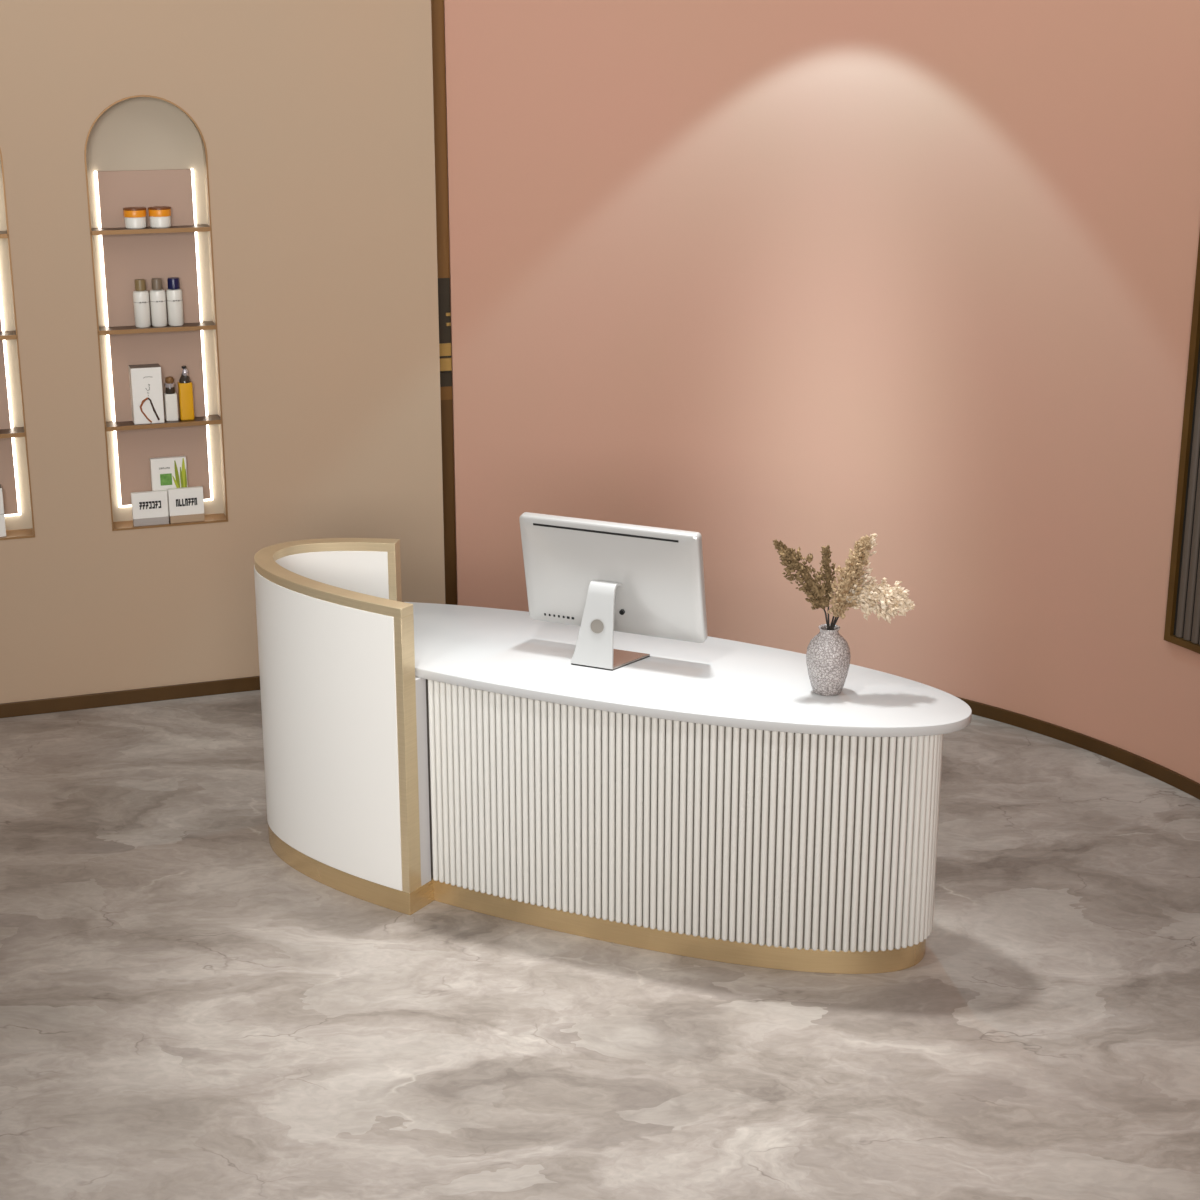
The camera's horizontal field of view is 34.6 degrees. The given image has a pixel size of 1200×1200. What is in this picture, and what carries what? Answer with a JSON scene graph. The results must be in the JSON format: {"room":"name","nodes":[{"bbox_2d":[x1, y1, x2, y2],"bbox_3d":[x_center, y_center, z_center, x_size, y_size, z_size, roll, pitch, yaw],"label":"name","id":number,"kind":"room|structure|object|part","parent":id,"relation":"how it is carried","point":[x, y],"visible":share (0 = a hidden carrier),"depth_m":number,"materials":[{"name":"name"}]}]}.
{"room":"salon","nodes":[
{"label":"salon","id":0,"kind":"room"},
{"bbox_2d":[0,0,444,703],"bbox_3d":[-2.620,-1.026,6.897,4.166,3.100,0.151,-6,18,-19],"label":"wall","id":1,"kind":"structure","parent":0,"point":[314,118],"depth_m":7.28,"materials":[{"name":"beige paint"}]},
{"bbox_2d":[0,149,34,539],"bbox_3d":[-2.345,-0.996,6.984,0.439,1.602,0.112,-6,18,-19],"label":"wall niche","id":2,"kind":"object","parent":1,"relation":"attached to","point":[15,482],"visible":1,"depth_m":7.17,"materials":[{"name":"beige paint"}]},
{"bbox_2d":[0,484,5,536],"bbox_3d":[-2.286,-0.332,7.205,0.110,0.186,0.076,-6,18,-19],"label":"carton","id":3,"kind":"object","parent":2,"relation":"on","point":[2,516],"visible":1,"depth_m":7.19,"materials":[{"name":"white cardboard"}]},
{"bbox_2d":[0,331,15,335],"bbox_3d":[-2.345,-0.952,6.998,0.437,0.016,0.110,-6,18,-19],"label":"shelf","id":4,"kind":"object","parent":2,"relation":"attached to","point":[2,333],"depth_m":7.05,"materials":[{"name":"brown wood"}]},
{"bbox_2d":[0,427,23,433],"bbox_3d":[-2.345,-0.606,7.102,0.437,0.016,0.110,-6,18,-19],"label":"shelf","id":5,"kind":"object","parent":2,"relation":"attached to","point":[3,430],"depth_m":7.15,"materials":[{"name":"brown wood"}]},
{"bbox_3d":[-2.345,-0.233,7.212,0.439,0.008,0.112,-6,18,-19],"label":"sill","id":6,"kind":"part","parent":2,"relation":"part of","materials":[{"name":"brown wood"}]},
{"bbox_2d":[0,676,259,717],"bbox_3d":[-2.593,0.454,7.260,4.166,0.056,0.012,-6,18,-19],"label":"baseboard","id":7,"kind":"structure","parent":1,"relation":"attached to","point":[50,705],"depth_m":7.51,"materials":[{"name":"brown wood"}]},
{"bbox_2d":[84,95,227,530],"bbox_3d":[-1.664,-1.065,7.213,0.439,1.602,0.112,-6,18,-19],"label":"wall niche","id":8,"kind":"object","parent":1,"relation":"attached to","point":[146,151],"visible":0.91,"depth_m":7.21,"materials":[{"name":"beige paint"}]},
{"bbox_2d":[123,207,145,228],"bbox_3d":[-1.710,-1.406,7.090,0.083,0.074,0.083,-6,18,-19],"label":"jar","id":9,"kind":"object","parent":8,"relation":"on","point":[135,217],"visible":1,"depth_m":7.06,"materials":[{"name":"white plastic"}]},
{"bbox_3d":[-1.710,-1.425,7.084,0.081,0.029,0.081,-6,18,-19],"label":"lid","id":10,"kind":"part","parent":9,"relation":"part of","materials":[{"name":"orange plastic"}]},
{"bbox_3d":[-1.710,-1.437,7.081,0.083,0.007,0.083,-6,18,-19],"label":"lid","id":11,"kind":"part","parent":9,"relation":"part of","materials":[{"name":"brown plastic"}]},
{"bbox_2d":[133,279,150,327],"bbox_3d":[-1.709,-1.107,7.181,0.059,0.176,0.060,-6,18,-19],"label":"lotion bottle","id":12,"kind":"object","parent":8,"relation":"on","point":[140,295],"visible":1,"depth_m":7.16,"materials":[{"name":"white plastic"}]},
{"bbox_2d":[128,364,164,423],"bbox_3d":[-1.714,-0.779,7.282,0.112,0.214,0.093,-6,18,-19],"label":"carton","id":13,"kind":"object","parent":8,"relation":"on","point":[146,392],"visible":1,"depth_m":7.24,"materials":[{"name":"white cardboard"}]},
{"bbox_2d":[131,490,168,526],"bbox_3d":[-1.721,-0.351,7.372,0.134,0.128,0.029,-6,18,-18],"label":"box","id":14,"kind":"object","parent":8,"relation":"on","point":[148,507],"visible":1,"depth_m":7.36,"materials":[{"name":"white cardboard"}]},
{"bbox_2d":[91,224,208,230],"bbox_3d":[-1.665,-1.369,7.123,0.437,0.016,0.110,-6,18,-19],"label":"shelf","id":15,"kind":"object","parent":8,"relation":"attached to","point":[94,227],"depth_m":7.11,"materials":[{"name":"brown wood"}]},
{"bbox_2d":[99,321,214,330],"bbox_3d":[-1.665,-1.020,7.227,0.437,0.016,0.110,-6,18,-19],"label":"shelf","id":16,"kind":"object","parent":8,"relation":"attached to","point":[103,325],"depth_m":7.21,"materials":[{"name":"brown wood"}]},
{"bbox_2d":[150,278,166,326],"bbox_3d":[-1.651,-1.113,7.201,0.059,0.177,0.060,-6,18,-19],"label":"lotion bottle","id":17,"kind":"object","parent":8,"relation":"on","point":[157,294],"visible":1,"depth_m":7.18,"materials":[{"name":"white plastic"}]},
{"bbox_2d":[148,206,170,227],"bbox_3d":[-1.625,-1.414,7.119,0.083,0.074,0.083,-6,18,-19],"label":"jar","id":18,"kind":"object","parent":8,"relation":"on","point":[160,216],"visible":1,"depth_m":7.09,"materials":[{"name":"white plastic"}]},
{"bbox_3d":[-1.625,-1.433,7.113,0.081,0.029,0.081,-6,18,-19],"label":"lid","id":19,"kind":"part","parent":18,"relation":"part of","materials":[{"name":"orange plastic"}]},
{"bbox_3d":[-1.625,-1.446,7.109,0.083,0.007,0.083,-6,18,-19],"label":"lid","id":20,"kind":"part","parent":18,"relation":"part of","materials":[{"name":"brown plastic"}]},
{"bbox_2d":[106,414,220,426],"bbox_3d":[-1.665,-0.674,7.331,0.437,0.016,0.110,-6,18,-19],"label":"shelf","id":21,"kind":"object","parent":8,"relation":"attached to","point":[112,420],"depth_m":7.31,"materials":[{"name":"brown wood"}]},
{"bbox_2d":[150,456,187,520],"bbox_3d":[-1.656,-0.428,7.419,0.134,0.247,0.028,-6,18,-19],"label":"carton","id":22,"kind":"object","parent":8,"relation":"on","point":[166,472],"visible":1,"depth_m":7.39,"materials":[{"name":"white cardboard"}]},
{"bbox_2d":[173,458,186,487],"bbox_3d":[-1.616,-0.478,7.404,0.054,0.133,0.001,-6,18,-19],"label":"print","id":23,"kind":"object","parent":22,"relation":"attached to","point":[183,477],"depth_m":7.41},
{"bbox_3d":[-1.664,-0.301,7.441,0.439,0.008,0.112,-6,18,-19],"label":"sill","id":24,"kind":"part","parent":8,"relation":"part of","materials":[{"name":"brown wood"}]},
{"bbox_2d":[164,376,178,420],"bbox_3d":[-1.630,-0.765,7.316,0.046,0.166,0.038,-6,18,-19],"label":"bottle","id":25,"kind":"object","parent":8,"relation":"on","point":[170,397],"visible":1,"depth_m":7.30,"materials":[{"name":"white plastic"}]},
{"bbox_2d":[166,277,183,325],"bbox_3d":[-1.593,-1.119,7.220,0.059,0.177,0.060,-6,18,-19],"label":"lotion bottle","id":26,"kind":"object","parent":8,"relation":"on","point":[173,293],"visible":1,"depth_m":7.20,"materials":[{"name":"white plastic"}]},
{"bbox_2d":[167,486,204,523],"bbox_3d":[-1.593,-0.367,7.416,0.132,0.132,0.029,-6,18,-20],"label":"box","id":27,"kind":"object","parent":8,"relation":"on","point":[186,504],"visible":1,"depth_m":7.41,"materials":[{"name":"white cardboard"}]},
{"bbox_2d":[178,366,193,419],"bbox_3d":[-1.576,-0.789,7.329,0.051,0.206,0.044,-6,18,-18],"label":"bottle","id":28,"kind":"object","parent":8,"relation":"on","point":[185,388],"visible":1,"depth_m":7.31,"materials":[{"name":"orange"}]},
{"bbox_2d":[0,690,1199,1199],"bbox_3d":[-0.200,1.314,4.567,8.800,0.050,10.400,0,17,0],"label":"floor","id":29,"kind":"structure","parent":0,"point":[187,1012],"depth_m":5.13,"materials":[{"name":"grey stone"}]},
{"bbox_2d":[431,0,456,604],"bbox_3d":[-0.604,-1.168,7.722,0.320,2.900,0.060,-6,18,-19],"label":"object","id":30,"kind":"object","parent":29,"relation":"on","point":[437,6],"visible":0.26,"depth_m":7.68,"materials":[{"name":"brown"}]},
{"bbox_3d":[-0.606,-1.924,7.501,0.320,1.325,0.050,-6,18,-19],"label":"panel","id":31,"kind":"part","parent":30,"relation":"part of","materials":[{"name":"brown wood"}]},
{"bbox_2d":[438,278,450,343],"bbox_3d":[-0.606,-1.164,7.728,0.320,0.260,0.050,-6,18,-19],"label":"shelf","id":32,"kind":"object","parent":30,"relation":"attached to","point":[444,311],"depth_m":7.70,"materials":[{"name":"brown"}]},
{"bbox_3d":[-0.607,-0.959,7.792,0.320,0.070,0.044,-6,18,-19],"label":"rail","id":33,"kind":"part","parent":30,"relation":"part of","materials":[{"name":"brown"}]},
{"bbox_3d":[-0.606,-0.846,7.823,0.320,0.055,0.050,-6,18,-19],"label":"panel","id":34,"kind":"part","parent":30,"relation":"part of","materials":[{"name":"brown wood"}]},
{"bbox_3d":[-0.605,-0.898,7.805,0.320,0.055,0.054,-6,18,-19],"label":"drawer","id":35,"kind":"part","parent":30,"relation":"part of","materials":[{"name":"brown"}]},
{"bbox_3d":[-0.606,-0.299,7.986,0.320,1.085,0.050,-6,18,-19],"label":"panel","id":36,"kind":"part","parent":30,"relation":"part of","materials":[{"name":"brown wood"}]},
{"bbox_2d":[254,538,971,973],"bbox_3d":[-0.029,0.430,5.772,2.281,0.953,0.719,6,18,20],"label":"reception desk","id":37,"kind":"object","parent":29,"relation":"on","point":[688,799],"visible":0.99,"depth_m":5.50,"materials":[{"name":"white wood"}]},
{"bbox_3d":[-0.829,0.351,5.960,0.438,0.853,0.810,-3,17,-9],"label":"screen panel","id":38,"kind":"part","parent":37,"relation":"part of","materials":[{"name":"white paint"}]},
{"bbox_3d":[-0.807,-0.074,5.845,0.545,0.028,0.790,0,17,0],"label":"trim","id":39,"kind":"part","parent":37,"relation":"part of","materials":[{"name":"beige metal"}]},
{"bbox_3d":[-0.662,0.247,6.309,0.027,0.854,0.058,3,17,10],"label":"trim","id":40,"kind":"part","parent":37,"relation":"part of","materials":[{"name":"beige metal"}]},
{"bbox_3d":[-0.560,0.452,5.622,0.027,0.854,0.058,10,19,31],"label":"trim","id":41,"kind":"part","parent":37,"relation":"part of","materials":[{"name":"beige metal"}]},
{"bbox_3d":[-0.544,0.536,5.698,0.050,0.650,0.057,10,19,30],"label":"panel","id":42,"kind":"part","parent":37,"relation":"part of","materials":[{"name":"grey"}]},
{"bbox_2d":[519,512,707,670],"bbox_3d":[0.018,-0.022,5.615,0.573,0.411,0.181,8,18,24],"label":"desktop computer","id":43,"kind":"object","parent":37,"relation":"on","point":[602,578],"visible":1,"depth_m":5.60,"materials":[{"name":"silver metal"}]},
{"bbox_3d":[-0.003,0.067,5.608,0.134,0.237,0.104,8,18,24],"label":"stand leg","id":44,"kind":"part","parent":43,"relation":"part of","materials":[{"name":"silver metal"}]},
{"bbox_3d":[0.011,0.170,5.670,0.224,0.005,0.165,8,18,24],"label":"foot plate","id":45,"kind":"part","parent":43,"relation":"part of","materials":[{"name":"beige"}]},
{"bbox_2d":[806,624,850,695],"bbox_3d":[0.635,0.166,5.368,0.124,0.190,0.124,0,17,0],"label":"vase","id":46,"kind":"object","parent":37,"relation":"on","point":[828,656],"visible":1,"depth_m":5.33,"materials":[{"name":"grey ceramic"}]},
{"bbox_2d":[773,539,830,629],"bbox_3d":[0.556,0.038,5.337,0.168,0.427,0.090,0,17,0],"label":"stem","id":47,"kind":"object","parent":46,"relation":"in","point":[789,557],"visible":1,"depth_m":5.29,"materials":[{"name":"brown plant"}]},
{"bbox_3d":[0.562,0.046,5.336,0.148,0.411,0.006,1,17,4],"label":"stem","id":48,"kind":"part","parent":47,"relation":"part of","materials":[{"name":"grey"}]},
{"bbox_2d":[817,545,835,629],"bbox_3d":[0.625,0.043,5.351,0.059,0.409,0.050,0,17,0],"label":"stem","id":49,"kind":"object","parent":46,"relation":"in","point":[827,576],"visible":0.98,"depth_m":5.31,"materials":[{"name":"brown plant"}]},
{"bbox_2d":[828,535,871,629],"bbox_3d":[0.685,0.036,5.315,0.117,0.443,0.083,0,17,0],"label":"stem","id":50,"kind":"object","parent":46,"relation":"in","point":[849,578],"visible":1,"depth_m":5.28,"materials":[{"name":"beige plant"}]},
{"bbox_2d":[831,533,876,629],"bbox_3d":[0.699,0.027,5.350,0.127,0.440,0.054,0,17,0],"label":"stem","id":51,"kind":"object","parent":46,"relation":"in","point":[873,536],"visible":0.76,"depth_m":5.29,"materials":[{"name":"beige plant"}]},
{"bbox_2d":[832,568,915,629],"bbox_3d":[0.753,0.079,5.332,0.231,0.351,0.118,0,17,0],"label":"stem","id":52,"kind":"object","parent":46,"relation":"in","point":[871,594],"visible":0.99,"depth_m":5.29,"materials":[{"name":"beige plant"}]},
{"bbox_2d":[444,0,1199,783],"bbox_3d":[1.719,-0.068,3.690,2.202,3.100,9.078,-5,17,-15],"label":"wall","id":53,"kind":"structure","parent":0,"point":[919,276],"depth_m":7.26,"materials":[{"name":"pink paint"}]},
{"bbox_2d":[955,696,1199,799],"bbox_3d":[1.201,0.561,6.914,1.076,0.050,4.066,-15,22,-41],"label":"baseboard","id":54,"kind":"structure","parent":53,"relation":"attached to","point":[1191,787],"depth_m":7.03,"materials":[{"name":"brown wood"}]},
{"bbox_2d":[1164,232,1199,653],"bbox_3d":[2.112,-0.674,5.966,0.061,1.941,0.898,-5,17,-18],"label":"wall panel","id":55,"kind":"object","parent":53,"relation":"attached to","point":[1182,621],"visible":1,"depth_m":6.47,"materials":[{"name":"brown wood"}]}
]}

